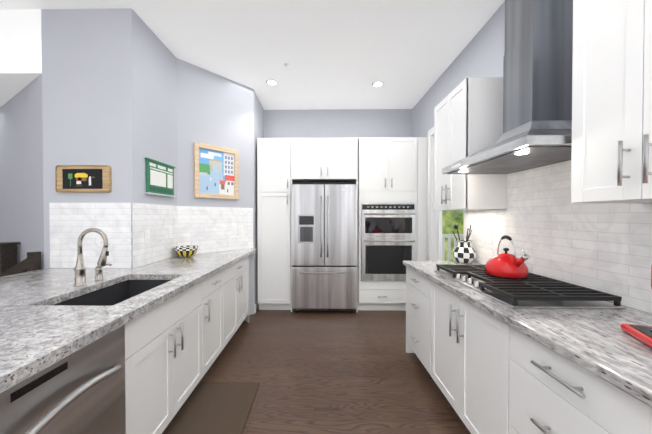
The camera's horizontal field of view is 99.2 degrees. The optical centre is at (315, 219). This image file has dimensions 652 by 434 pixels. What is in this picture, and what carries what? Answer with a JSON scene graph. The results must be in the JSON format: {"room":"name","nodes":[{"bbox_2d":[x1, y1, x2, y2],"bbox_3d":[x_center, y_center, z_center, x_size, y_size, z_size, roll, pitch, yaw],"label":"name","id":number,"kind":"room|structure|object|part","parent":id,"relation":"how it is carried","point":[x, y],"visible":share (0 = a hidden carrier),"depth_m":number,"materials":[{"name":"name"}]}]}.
{"room":"kitchen","nodes":[
{"label":"kitchen","id":0,"kind":"room"},
{"bbox_2d":[0,9,41,106],"bbox_3d":[-4.399,-1.534,3.638,4.169,0.540,2.499,0,1,1],"label":"wall","id":1,"kind":"structure","parent":0,"point":[20,51],"depth_m":2.36,"materials":[{"name":"white paint"}]},
{"bbox_2d":[0,8,263,314],"bbox_3d":[-3.673,-0.244,3.683,5.620,3.120,2.580,0,1,1],"label":"wall","id":2,"kind":"structure","parent":0,"point":[123,93],"depth_m":2.48,"materials":[{"name":"paint"}]},
{"bbox_2d":[55,164,111,192],"bbox_3d":[-1.972,-0.352,2.354,0.465,0.240,0.025,0,1,1],"label":"artwork","id":3,"kind":"object","parent":2,"relation":"attached to","point":[79,178],"visible":0.98,"depth_m":2.34,"materials":[{"name":"brown wood"}]},
{"bbox_2d":[49,203,131,267],"bbox_3d":[-1.920,0.134,2.366,0.704,0.558,0.009,0,1,1],"label":"wall tile","id":4,"kind":"structure","parent":2,"relation":"attached to","point":[70,223],"depth_m":2.36,"materials":[{"name":"tile"}]},
{"bbox_2d":[98,233,106,246],"bbox_3d":[-1.812,0.171,2.357,0.075,0.118,0.006,0,1,1],"label":"electrical outlet","id":5,"kind":"object","parent":4,"relation":"attached to","point":[100,242],"visible":0.46,"depth_m":2.35,"materials":[{"name":"white plastic"}]},
{"bbox_2d":[132,203,177,267],"bbox_3d":[-1.546,0.130,2.724,0.009,0.558,0.736,0,1,1],"label":"wall tile","id":6,"kind":"structure","parent":2,"relation":"attached to","point":[157,220],"depth_m":2.64,"materials":[{"name":"tile"}]},
{"bbox_2d":[144,230,149,243],"bbox_3d":[-1.541,0.159,2.537,0.006,0.118,0.075,0,1,1],"label":"light switch","id":7,"kind":"object","parent":6,"relation":"attached to","point":[147,236],"visible":1,"depth_m":2.54,"materials":[{"name":"white plastic"}]},
{"bbox_2d":[168,227,171,237],"bbox_3d":[-1.535,0.135,2.926,0.006,0.118,0.075,0,1,1],"label":"electrical outlet","id":8,"kind":"object","parent":6,"relation":"attached to","point":[169,232],"visible":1,"depth_m":2.92,"materials":[{"name":"white plastic"}]},
{"bbox_2d":[145,158,175,196],"bbox_3d":[-1.533,-0.405,2.760,0.032,0.326,0.484,0,1,1],"label":"art","id":9,"kind":"object","parent":2,"relation":"attached to","point":[160,178],"visible":1,"depth_m":2.72,"materials":[{"name":"green"}]},
{"bbox_2d":[178,206,252,253],"bbox_3d":[-1.204,0.121,3.467,0.009,0.558,1.000,1,1,42],"label":"wall tile","id":10,"kind":"structure","parent":2,"relation":"attached to","point":[208,229],"depth_m":3.42,"materials":[{"name":"tile"}]},
{"bbox_2d":[194,142,238,199],"bbox_3d":[-1.213,-0.581,3.427,0.036,0.640,0.580,1,1,42],"label":"painting","id":11,"kind":"object","parent":2,"relation":"attached to","point":[216,172],"visible":0.96,"depth_m":3.41,"materials":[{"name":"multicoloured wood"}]},
{"bbox_2d":[0,0,504,109],"bbox_3d":[-2.434,-1.825,1.136,8.170,0.100,7.600,0,1,1],"label":"ceiling","id":12,"kind":"structure","parent":0,"point":[340,54],"depth_m":2.77,"materials":[{"name":"white paint"}]},
{"bbox_2d":[266,80,277,85],"bbox_3d":[-0.573,-1.800,3.640,0.156,0.005,0.156,0,1,1],"label":"recessed light","id":13,"kind":"object","parent":12,"relation":"in","point":[272,82],"visible":1,"depth_m":3.63,"materials":[{"name":"white"}]},
{"bbox_2d":[372,81,383,86],"bbox_3d":[0.828,-1.801,3.690,0.156,0.005,0.156,0,1,1],"label":"recessed light","id":14,"kind":"object","parent":12,"relation":"in","point":[377,84],"visible":1,"depth_m":3.69,"materials":[{"name":"white"}]},
{"bbox_2d":[162,307,470,433],"bbox_3d":[-0.684,1.395,1.148,11.670,0.100,7.600,0,1,1],"label":"floor","id":15,"kind":"structure","parent":0,"point":[334,372],"depth_m":2.37,"materials":[{"name":"brown wood"}]},
{"bbox_2d":[0,242,19,273],"bbox_3d":[-3.007,0.775,2.665,0.170,1.104,0.170,0,1,1],"label":"newel post","id":16,"kind":"object","parent":15,"relation":"on","point":[8,255],"visible":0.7,"depth_m":2.65,"materials":[{"name":"brown wood"}]},
{"bbox_2d":[0,251,40,276],"bbox_3d":[-2.647,0.801,2.345,0.610,1.060,0.060,0,1,1],"label":"stair rail","id":17,"kind":"object","parent":15,"relation":"on","point":[31,261],"visible":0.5,"depth_m":2.31,"materials":[{"name":"brown wood"}]},
{"bbox_2d":[0,324,125,433],"bbox_3d":[-1.151,0.910,0.984,0.673,0.875,0.596,0,1,1],"label":"dishwasher","id":18,"kind":"object","parent":15,"relation":"on","point":[81,390],"visible":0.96,"depth_m":1.01,"materials":[{"name":"metal"}]},
{"bbox_2d":[54,280,202,433],"bbox_3d":[-1.157,0.900,1.712,0.640,0.877,0.855,0,1,1],"label":"base cabinet","id":19,"kind":"object","parent":15,"relation":"on","point":[163,361],"depth_m":1.64,"materials":[{"name":"white wood"}]},
{"bbox_3d":[-1.216,0.570,1.744,0.454,0.216,0.759,0,1,1],"label":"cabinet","id":20,"kind":"part","parent":19,"relation":"part of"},
{"bbox_2d":[194,270,222,388],"bbox_3d":[-1.147,0.894,2.369,0.640,0.875,0.460,0,1,1],"label":"base cabinet","id":21,"kind":"object","parent":15,"relation":"on","point":[212,317],"visible":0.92,"depth_m":2.33,"materials":[{"name":"white wood"}]},
{"bbox_2d":[164,382,259,433],"bbox_3d":[-0.708,1.340,1.228,0.480,0.008,2.060,0,1,1],"label":"rug","id":22,"kind":"object","parent":15,"relation":"on","point":[216,408],"visible":1,"depth_m":1.94,"materials":[{"name":"fabric"}]},
{"bbox_2d":[218,256,248,355],"bbox_3d":[-1.170,0.884,3.170,0.709,0.875,1.140,0,1,1],"label":"base cabinet","id":23,"kind":"object","parent":15,"relation":"on","point":[247,319],"depth_m":2.97,"materials":[{"name":"white wood"}]},
{"bbox_3d":[-0.847,0.828,3.057,0.060,0.754,0.919,0,1,1],"label":"cabinet","id":24,"kind":"part","parent":23,"relation":"part of","materials":[{"name":"white wood"}]},
{"bbox_2d":[257,138,290,309],"bbox_3d":[-0.587,0.072,4.239,0.475,2.474,0.696,0,1,1],"label":"tall cabinet","id":25,"kind":"object","parent":15,"relation":"on","point":[274,213],"visible":1,"depth_m":3.94,"materials":[{"name":"white wood"}]},
{"bbox_2d":[291,137,357,311],"bbox_3d":[0.127,0.072,4.229,0.948,2.474,0.696,0,1,1],"label":"tall cabinet","id":26,"kind":"object","parent":15,"relation":"on","point":[324,159],"visible":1,"depth_m":3.92,"materials":[{"name":"white wood"}]},
{"bbox_2d":[292,182,356,312],"bbox_3d":[0.126,0.390,4.165,0.904,1.839,0.800,0,1,1],"label":"fridge","id":27,"kind":"object","parent":15,"relation":"on","point":[324,246],"visible":1,"depth_m":3.84,"materials":[{"name":"metal"}]},
{"bbox_2d":[358,137,426,310],"bbox_3d":[1.093,0.073,4.215,0.959,2.474,0.696,0,1,1],"label":"tall cabinet","id":28,"kind":"object","parent":15,"relation":"on","point":[392,170],"visible":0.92,"depth_m":3.90,"materials":[{"name":"white wood"}]},
{"bbox_2d":[361,204,415,280],"bbox_3d":[1.021,0.318,3.874,0.754,1.088,0.118,0,1,1],"label":"wall oven","id":29,"kind":"object","parent":28,"relation":"in","point":[387,240],"visible":0.92,"depth_m":3.87,"materials":[{"name":"metal"}]},
{"bbox_2d":[406,266,430,374],"bbox_3d":[1.203,0.892,2.463,0.688,0.875,0.615,0,1,1],"label":"base cabinet","id":30,"kind":"object","parent":15,"relation":"on","point":[418,314],"visible":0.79,"depth_m":2.40,"materials":[{"name":"white wood"}]},
{"bbox_2d":[431,281,509,433],"bbox_3d":[1.192,0.901,1.710,0.688,0.875,0.890,0,1,1],"label":"base cabinet","id":31,"kind":"object","parent":15,"relation":"on","point":[470,358],"visible":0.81,"depth_m":1.59,"materials":[{"name":"white wood"}]},
{"bbox_2d":[403,261,651,406],"bbox_3d":[1.187,0.449,1.050,0.679,0.040,3.450,0,1,1],"label":"countertop","id":32,"kind":"structure","parent":31,"relation":"on","point":[601,344],"depth_m":1.06,"materials":[{"name":"stone"}]},
{"bbox_2d":[452,224,475,262],"bbox_3d":[1.428,0.223,2.681,0.209,0.373,0.233,0,1,1],"label":"utensil holder","id":33,"kind":"object","parent":32,"relation":"on","point":[463,251],"visible":1,"depth_m":2.61,"materials":[{"name":"ceramic"}]},
{"bbox_2d":[434,264,625,308],"bbox_3d":[1.220,0.392,1.779,0.535,0.055,0.914,0,1,1],"label":"cooktop","id":34,"kind":"object","parent":32,"relation":"in","point":[532,290],"visible":0.88,"depth_m":1.48,"materials":[{"name":"metal"}]},
{"bbox_2d":[485,235,529,277],"bbox_3d":[1.255,0.233,1.790,0.240,0.262,0.313,0,1,1],"label":"kettle","id":35,"kind":"object","parent":34,"relation":"on","point":[506,265],"visible":1,"depth_m":1.75,"materials":[{"name":"red metal"}]},
{"bbox_2d":[620,265,651,347],"bbox_3d":[1.181,0.259,0.865,0.201,0.343,0.395,0,1,24],"label":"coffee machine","id":36,"kind":"object","parent":32,"relation":"on","point":[642,333],"visible":0.96,"depth_m":0.99,"materials":[{"name":"red plastic"}]},
{"bbox_2d":[509,326,651,433],"bbox_3d":[1.182,0.910,0.976,0.688,0.875,0.580,0,1,1],"label":"base cabinet","id":37,"kind":"object","parent":15,"relation":"on","point":[551,391],"visible":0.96,"depth_m":0.99,"materials":[{"name":"white wood"}]},
{"bbox_3d":[-1.893,0.911,0.860,0.802,0.875,3.000,0,1,1],"label":"cabinet","id":38,"kind":"object","parent":15,"relation":"on","visible":0},
{"bbox_2d":[0,248,256,391],"bbox_3d":[-1.582,0.443,1.608,1.462,0.040,4.515,0,1,1],"label":"countertop","id":39,"kind":"structure","parent":38,"relation":"on","point":[39,330],"depth_m":1.36,"materials":[{"name":"stone"}]},
{"bbox_2d":[73,228,111,285],"bbox_3d":[-1.435,0.236,1.844,0.216,0.367,0.205,0,1,1],"label":"faucet","id":40,"kind":"object","parent":39,"relation":"on","point":[80,273],"visible":1,"depth_m":1.76,"materials":[{"name":"silver metal"}]},
{"bbox_2d":[174,245,197,257],"bbox_3d":[-1.407,0.348,3.017,0.248,0.114,0.248,0,1,1],"label":"bowl","id":41,"kind":"object","parent":39,"relation":"on","point":[185,251],"visible":1,"depth_m":2.94,"materials":[{"name":"ceramic"}]},
{"bbox_2d":[264,109,411,137],"bbox_3d":[0.427,-0.255,4.633,2.550,3.120,0.120,0,1,1],"label":"wall","id":42,"kind":"structure","parent":0,"point":[335,123],"depth_m":4.56,"materials":[{"name":"paint"}]},
{"bbox_2d":[412,1,650,313],"bbox_3d":[1.589,-0.213,0.987,0.120,3.120,7.380,0,1,1],"label":"wall","id":43,"kind":"structure","parent":0,"point":[481,54],"depth_m":2.80,"materials":[{"name":"paint"}]},
{"bbox_2d":[427,127,469,260],"bbox_3d":[1.613,0.050,3.320,0.137,2.540,1.060,0,1,1],"label":"door frame","id":44,"kind":"structure","parent":43,"relation":"attached to","point":[434,236],"depth_m":3.74,"materials":[{"name":"white"}]},
{"bbox_2d":[434,77,507,210],"bbox_3d":[1.360,-0.618,2.535,0.378,1.054,0.620,0,1,1],"label":"upper cabinet","id":45,"kind":"object","parent":43,"relation":"attached to","point":[468,116],"visible":0.96,"depth_m":2.23,"materials":[{"name":"white wood"}]},
{"bbox_2d":[442,0,572,173],"bbox_3d":[1.273,-1.067,1.761,0.530,1.426,0.914,0,1,1],"label":"range hood","id":46,"kind":"object","parent":43,"relation":"attached to","point":[537,91],"visible":0.85,"depth_m":1.63,"materials":[{"name":"metal"}]},
{"bbox_2d":[469,160,651,313],"bbox_3d":[1.525,0.038,1.095,0.009,0.780,3.550,0,1,1],"label":"wall tile","id":47,"kind":"structure","parent":43,"relation":"attached to","point":[546,225],"depth_m":1.68,"materials":[{"name":"tile"}]},
{"bbox_2d":[571,0,651,202],"bbox_3d":[1.337,-0.600,1.003,0.378,1.054,0.575,0,1,1],"label":"upper cabinet","id":48,"kind":"object","parent":43,"relation":"attached to","point":[611,157],"visible":1,"depth_m":1.12,"materials":[{"name":"white wood"}]},
{"label":"outside","id":49,"kind":"structure","parent":0,"visible":0},
{"bbox_2d":[442,234,462,260],"bbox_3d":[2.729,0.869,3.393,2.070,1.140,4.000,0,1,1],"label":"railing","id":50,"kind":"object","parent":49,"point":[449,243],"depth_m":5.31,"materials":[{"name":"beige wood"}]},
{"bbox_2d":[442,211,463,260],"bbox_3d":[5.223,-0.978,7.461,6.800,5.500,0.050,0,1,1],"label":"window","id":51,"kind":"structure","parent":49,"point":[460,222],"depth_m":7.47,"materials":[{"name":"green"}]}
]}

